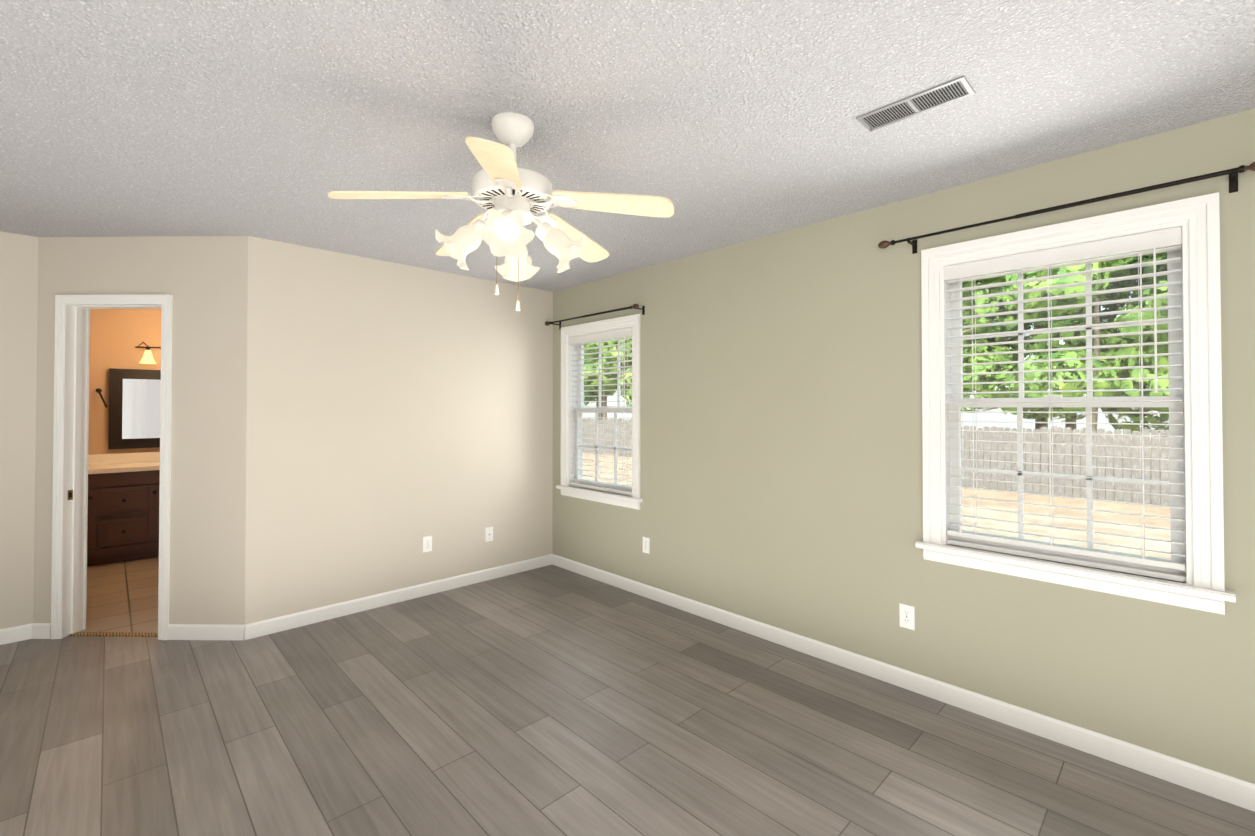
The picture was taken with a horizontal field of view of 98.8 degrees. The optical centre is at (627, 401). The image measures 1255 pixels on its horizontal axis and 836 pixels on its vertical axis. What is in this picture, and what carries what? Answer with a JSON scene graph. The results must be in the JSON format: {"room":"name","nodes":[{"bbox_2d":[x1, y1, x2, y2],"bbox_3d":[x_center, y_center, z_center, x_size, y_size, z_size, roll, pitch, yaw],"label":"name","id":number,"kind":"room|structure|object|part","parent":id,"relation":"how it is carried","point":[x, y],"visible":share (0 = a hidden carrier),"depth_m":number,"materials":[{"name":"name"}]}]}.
{"room":"empty bedroom","nodes":[
{"label":"empty bedroom","id":0,"kind":"room"},
{"bbox_2d":[0,231,37,628],"bbox_3d":[-4.727,0.201,2.303,2.970,2.540,0.150,1,-1,-44],"label":"wall","id":1,"kind":"structure","parent":0,"point":[18,302],"depth_m":3.22,"materials":[{"name":"beige paint"}]},
{"bbox_2d":[88,309,160,454],"bbox_3d":[-4.340,0.244,5.877,3.290,2.540,0.120,1,-1,-44],"label":"wall","id":2,"kind":"structure","parent":0,"point":[117,336],"depth_m":5.18,"materials":[{"name":"paint"}]},
{"bbox_2d":[96,388,106,407],"bbox_3d":[-4.992,-0.034,5.109,0.084,0.183,0.083,1,-1,-44],"label":"towel rail","id":3,"kind":"object","parent":2,"relation":"attached to","point":[99,390],"visible":1,"depth_m":5.09,"materials":[{"name":"brown metal"}]},
{"bbox_2d":[88,452,159,463],"bbox_3d":[-4.771,0.550,5.354,1.700,0.095,0.022,1,-1,-44],"label":"backsplash","id":4,"kind":"structure","parent":2,"relation":"attached to","point":[119,458],"depth_m":5.21,"materials":[{"name":"beige stone"}]},
{"bbox_2d":[108,368,160,448],"bbox_3d":[-4.617,0.072,5.497,0.980,0.775,0.042,1,-1,-44],"label":"bathroom mirror","id":5,"kind":"object","parent":2,"relation":"attached to","point":[134,408],"visible":0.29,"depth_m":5.28,"materials":[{"name":"black mirror"}]},
{"bbox_3d":[-4.625,0.072,5.506,0.790,0.585,0.006,1,-1,-44],"label":"glass","id":6,"kind":"part","parent":5,"relation":"part of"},
{"bbox_2d":[135,342,160,363],"bbox_3d":[-4.552,-0.481,5.480,0.681,0.219,0.166,1,-1,-44],"label":"sconce","id":7,"kind":"object","parent":2,"relation":"attached to","point":[147,358],"visible":0.33,"depth_m":5.27,"materials":[{"name":"yellow glass"}]},
{"bbox_2d":[33,236,247,624],"bbox_3d":[-3.126,0.213,3.331,1.644,2.540,0.120,0,-1,1],"label":"wall","id":8,"kind":"structure","parent":0,"point":[202,281],"depth_m":3.27,"materials":[{"name":"beige paint"}]},
{"bbox_2d":[51,294,171,639],"bbox_3d":[-3.120,0.393,3.330,0.707,2.081,0.161,0,-1,1],"label":"door frame","id":9,"kind":"structure","parent":8,"relation":"attached to","point":[70,466],"depth_m":3.27,"materials":[{"name":"white paint"}]},
{"bbox_3d":[-3.423,0.573,3.306,0.004,0.060,0.028,0,-1,1],"label":"door trim strike","id":10,"kind":"part","parent":9,"relation":"part of","materials":[{"name":"metal"}]},
{"bbox_2d":[245,236,552,623],"bbox_3d":[-1.486,0.223,4.150,2.420,2.540,0.150,1,-1,-44],"label":"wall","id":11,"kind":"structure","parent":0,"point":[396,413],"depth_m":3.82,"materials":[{"name":"beige paint"}]},
{"bbox_2d":[423,536,431,552],"bbox_3d":[-1.494,1.064,4.022,0.070,0.115,0.008,1,-1,-44],"label":"electrical outlet","id":12,"kind":"object","parent":11,"relation":"attached to","point":[427,543],"visible":1,"depth_m":4.02,"materials":[{"name":"white plastic"}]},
{"bbox_2d":[485,527,492,541],"bbox_3d":[-1.121,1.079,4.376,0.070,0.115,0.014,1,-1,-44],"label":"outlet","id":13,"kind":"object","parent":11,"relation":"attached to","point":[488,534],"visible":1,"depth_m":4.37,"materials":[{"name":"white plastic"}]},
{"bbox_2d":[0,556,1254,835],"bbox_3d":[-1.760,1.471,1.487,6.330,0.120,9.880,1,-1,-44],"label":"floor","id":14,"kind":"structure","parent":0,"point":[550,701],"depth_m":2.27,"materials":[{"name":"wood"}]},
{"bbox_2d":[68,632,157,636],"bbox_3d":[-3.121,1.430,3.308,0.605,0.006,0.045,0,-1,1],"label":"threshold","id":15,"kind":"object","parent":14,"relation":"on","point":[134,634],"visible":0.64,"depth_m":3.30,"materials":[{"name":"wood"}]},
{"bbox_2d":[87,468,159,565],"bbox_3d":[-4.573,1.045,5.140,1.696,0.820,0.596,1,-1,-44],"label":"bathroom vanity","id":16,"kind":"object","parent":14,"relation":"on","point":[123,508],"depth_m":4.83,"materials":[{"name":"brown wood"}]},
{"bbox_2d":[88,460,159,471],"bbox_3d":[-4.576,0.616,5.156,1.706,0.040,0.575,1,-1,-44],"label":"countertop","id":17,"kind":"structure","parent":16,"relation":"on","point":[142,463],"depth_m":4.92,"materials":[{"name":"beige stone"}]},
{"bbox_2d":[0,0,1254,291],"bbox_3d":[-0.959,-1.099,0.687,6.330,0.120,7.570,1,-1,-44],"label":"ceiling","id":18,"kind":"structure","parent":0,"point":[724,122],"depth_m":1.86,"materials":[{"name":"white paint"}]},
{"bbox_2d":[328,112,673,310],"bbox_3d":[-0.446,-0.674,2.010,1.144,0.697,1.108,1,-1,-44],"label":"fan","id":19,"kind":"object","parent":18,"relation":"hanging from","point":[510,195],"visible":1,"depth_m":1.91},
{"bbox_2d":[856,75,974,131],"bbox_3d":[0.986,-1.014,1.860,0.130,0.022,0.340,1,-1,-44],"label":"ceiling vent","id":20,"kind":"object","parent":18,"relation":"in","point":[953,90],"visible":1,"depth_m":1.85,"materials":[{"name":"silver metal"}]},
{"bbox_2d":[553,108,1254,783],"bbox_3d":[1.643,0.204,2.540,0.150,2.540,6.810,1,-1,-44],"label":"wall","id":21,"kind":"structure","parent":0,"point":[781,430],"depth_m":2.79,"materials":[{"name":"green paint"}]},
{"bbox_2d":[549,306,644,329],"bbox_3d":[-0.285,-0.677,4.374,0.095,0.067,1.093,1,-1,-44],"label":"curtain rod","id":22,"kind":"object","parent":21,"relation":"attached to","point":[614,310],"visible":0.96,"depth_m":4.26,"materials":[{"name":"brown metal"}]},
{"bbox_2d":[545,304,638,325],"bbox_3d":[-0.326,-0.699,4.377,0.040,0.039,1.168,1,-1,-44],"label":"finials","id":23,"kind":"object","parent":22,"relation":"attached to","point":[633,307],"visible":0.88,"depth_m":3.98,"materials":[{"name":"brown metal"}]},
{"bbox_2d":[556,314,642,509],"bbox_3d":[-0.202,0.079,4.417,0.202,1.465,1.010,1,-1,-44],"label":"window","id":24,"kind":"structure","parent":21,"relation":"in","point":[606,416],"depth_m":4.48,"materials":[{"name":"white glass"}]},
{"bbox_2d":[568,327,631,494],"bbox_3d":[-0.221,0.076,4.398,0.076,1.280,0.780,1,-1,-44],"label":"window blinds","id":25,"kind":"object","parent":24,"relation":"attached to","point":[612,335],"visible":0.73,"depth_m":4.37,"materials":[{"name":"white plastic"}]},
{"bbox_3d":[-0.164,0.071,4.453,0.070,1.272,0.784,1,-1,-44],"label":"window sash","id":26,"kind":"part","parent":24,"relation":"part of","materials":[{"name":"white wood"}]},
{"bbox_2d":[0,554,1254,811],"bbox_3d":[-0.959,1.356,0.657,6.190,0.090,7.430,1,-1,-44],"label":"baseboard","id":27,"kind":"structure","parent":21,"relation":"attached to","point":[1194,778],"depth_m":3.00,"materials":[{"name":"white paint"}]},
{"bbox_2d":[643,537,649,553],"bbox_3d":[0.136,1.061,3.979,0.008,0.115,0.070,1,-1,-44],"label":"electrical outlet","id":28,"kind":"object","parent":21,"relation":"attached to","point":[646,544],"visible":1,"depth_m":3.97,"materials":[{"name":"white plastic"}]},
{"bbox_2d":[899,603,914,629],"bbox_3d":[1.390,1.071,2.678,0.008,0.115,0.070,1,-1,-44],"label":"electrical outlet","id":29,"kind":"object","parent":21,"relation":"attached to","point":[907,616],"visible":1,"depth_m":2.67,"materials":[{"name":"white plastic"}]},
{"bbox_2d":[891,165,1244,253],"bbox_3d":[1.735,-0.773,2.280,0.095,0.067,1.154,1,-1,-44],"label":"curtain rod","id":30,"kind":"object","parent":21,"relation":"attached to","point":[1233,179],"visible":1,"depth_m":2.09,"materials":[{"name":"brown metal"}]},
{"bbox_2d":[878,240,890,248],"bbox_3d":[1.292,-0.789,2.702,0.067,0.039,0.040,-1,-1,40],"label":"finial","id":31,"kind":"object","parent":30,"relation":"attached to","point":[886,244],"depth_m":2.69,"materials":[{"name":"brown wood"}]},
{"bbox_2d":[1245,162,1254,170],"bbox_3d":[2.138,-0.800,1.821,0.067,0.039,0.040,-1,-1,40],"label":"finial","id":32,"kind":"object","parent":30,"relation":"attached to","point":[1251,167],"depth_m":1.83,"materials":[{"name":"brown wood"}]},
{"bbox_2d":[915,192,1235,614],"bbox_3d":[1.825,0.009,2.316,0.202,1.505,1.030,1,-1,-44],"label":"window","id":33,"kind":"structure","parent":21,"relation":"in","point":[1121,420],"depth_m":2.18,"materials":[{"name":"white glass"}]},
{"bbox_2d":[944,226,1184,570],"bbox_3d":[1.806,-0.009,2.297,0.076,1.280,0.790,1,-1,-44],"label":"window blinds","id":34,"kind":"object","parent":33,"relation":"attached to","point":[1147,241],"visible":0.98,"depth_m":2.25,"materials":[{"name":"white plastic"}]},
{"bbox_3d":[1.863,0.003,2.352,0.070,1.307,0.794,1,-1,-44],"label":"window sash","id":35,"kind":"part","parent":33,"relation":"part of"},
{"label":"outside","id":36,"kind":"structure","parent":0,"visible":0},
{"bbox_2d":[582,433,1170,558],"bbox_3d":[12.212,2.688,32.632,56.840,0.200,70.000,1,-1,-44],"label":"ground","id":37,"kind":"structure","parent":36,"point":[1029,518],"depth_m":11.00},
{"bbox_2d":[584,346,611,405],"bbox_3d":[-3.759,-0.818,32.195,6.411,7.020,5.645,1,-1,-44],"label":"tree","id":38,"kind":"object","parent":37,"relation":"on","point":[591,398],"depth_m":30.64,"materials":[{"name":"green plant"}]},
{"bbox_2d":[584,338,625,418],"bbox_3d":[-0.910,-1.702,30.604,6.534,8.740,6.258,1,-1,-44],"label":"tree","id":39,"kind":"object","parent":37,"relation":"on","point":[606,387],"depth_m":28.29,"materials":[{"name":"green plant"}]},
{"bbox_2d":[584,336,631,405],"bbox_3d":[0.525,-1.164,27.849,5.098,7.607,6.522,1,-1,-44],"label":"tree","id":40,"kind":"object","parent":37,"relation":"on","point":[612,360],"depth_m":27.27,"materials":[{"name":"green plant"}]},
{"bbox_2d":[596,384,630,418],"bbox_3d":[-2.360,-2.793,41.929,7.859,11.200,8.669,1,-1,-44],"label":"tree","id":41,"kind":"object","parent":37,"relation":"on","point":[597,403],"depth_m":41.92,"materials":[{"name":"green plant"}]},
{"bbox_2d":[582,418,1169,507],"bbox_3d":[4.511,1.557,19.705,0.110,1.750,32.061,1,-1,-44],"label":"fence","id":42,"kind":"object","parent":37,"relation":"on","point":[992,456],"depth_m":13.27,"materials":[{"name":"grey wood"}]},
{"bbox_2d":[961,271,1030,410],"bbox_3d":[9.874,-1.717,17.827,6.348,8.464,5.484,1,-1,-44],"label":"tree","id":43,"kind":"object","parent":37,"relation":"on","point":[967,350],"depth_m":17.20,"materials":[{"name":"green plant"}]},
{"bbox_2d":[962,280,1040,394],"bbox_3d":[12.062,-2.531,21.846,5.065,10.190,7.646,1,-1,-44],"label":"tree","id":44,"kind":"object","parent":37,"relation":"on","point":[1014,358],"depth_m":19.91,"materials":[{"name":"green plant"}]},
{"bbox_2d":[963,268,1163,473],"bbox_3d":[14.704,-2.042,18.333,7.248,9.126,6.932,1,-1,-44],"label":"tree","id":45,"kind":"object","parent":37,"relation":"on","point":[1045,324],"depth_m":17.67,"materials":[{"name":"green plant"}]},
{"bbox_2d":[990,252,1168,444],"bbox_3d":[13.050,-1.200,14.929,6.129,7.356,5.056,1,-1,-44],"label":"tree","id":46,"kind":"object","parent":37,"relation":"on","point":[1109,416],"depth_m":14.51,"materials":[{"name":"green plant"}]},
{"bbox_2d":[1035,279,1136,462],"bbox_3d":[16.272,-4.797,21.145,7.674,14.701,8.966,1,-1,-44],"label":"tree","id":47,"kind":"object","parent":37,"relation":"on","point":[1112,317],"depth_m":18.28,"materials":[{"name":"green plant"}]},
{"bbox_2d":[1077,255,1167,380],"bbox_3d":[19.485,-3.779,17.877,8.751,12.583,8.174,1,-1,-44],"label":"tree","id":48,"kind":"object","parent":37,"relation":"on","point":[1117,296],"depth_m":17.96,"materials":[{"name":"green plant"}]},
{"bbox_2d":[1103,252,1167,308],"bbox_3d":[17.051,-2.374,13.937,5.425,9.683,7.111,1,-1,-44],"label":"tree","id":49,"kind":"object","parent":37,"relation":"on","point":[1149,270],"depth_m":15.55,"materials":[{"name":"green plant"}]},
{"bbox_2d":[1114,247,1168,379],"bbox_3d":[14.958,-1.869,12.457,6.250,8.644,6.499,1,-1,-44],"label":"tree","id":50,"kind":"object","parent":37,"relation":"on","point":[1144,316],"depth_m":12.86,"materials":[{"name":"green plant"}]}
]}

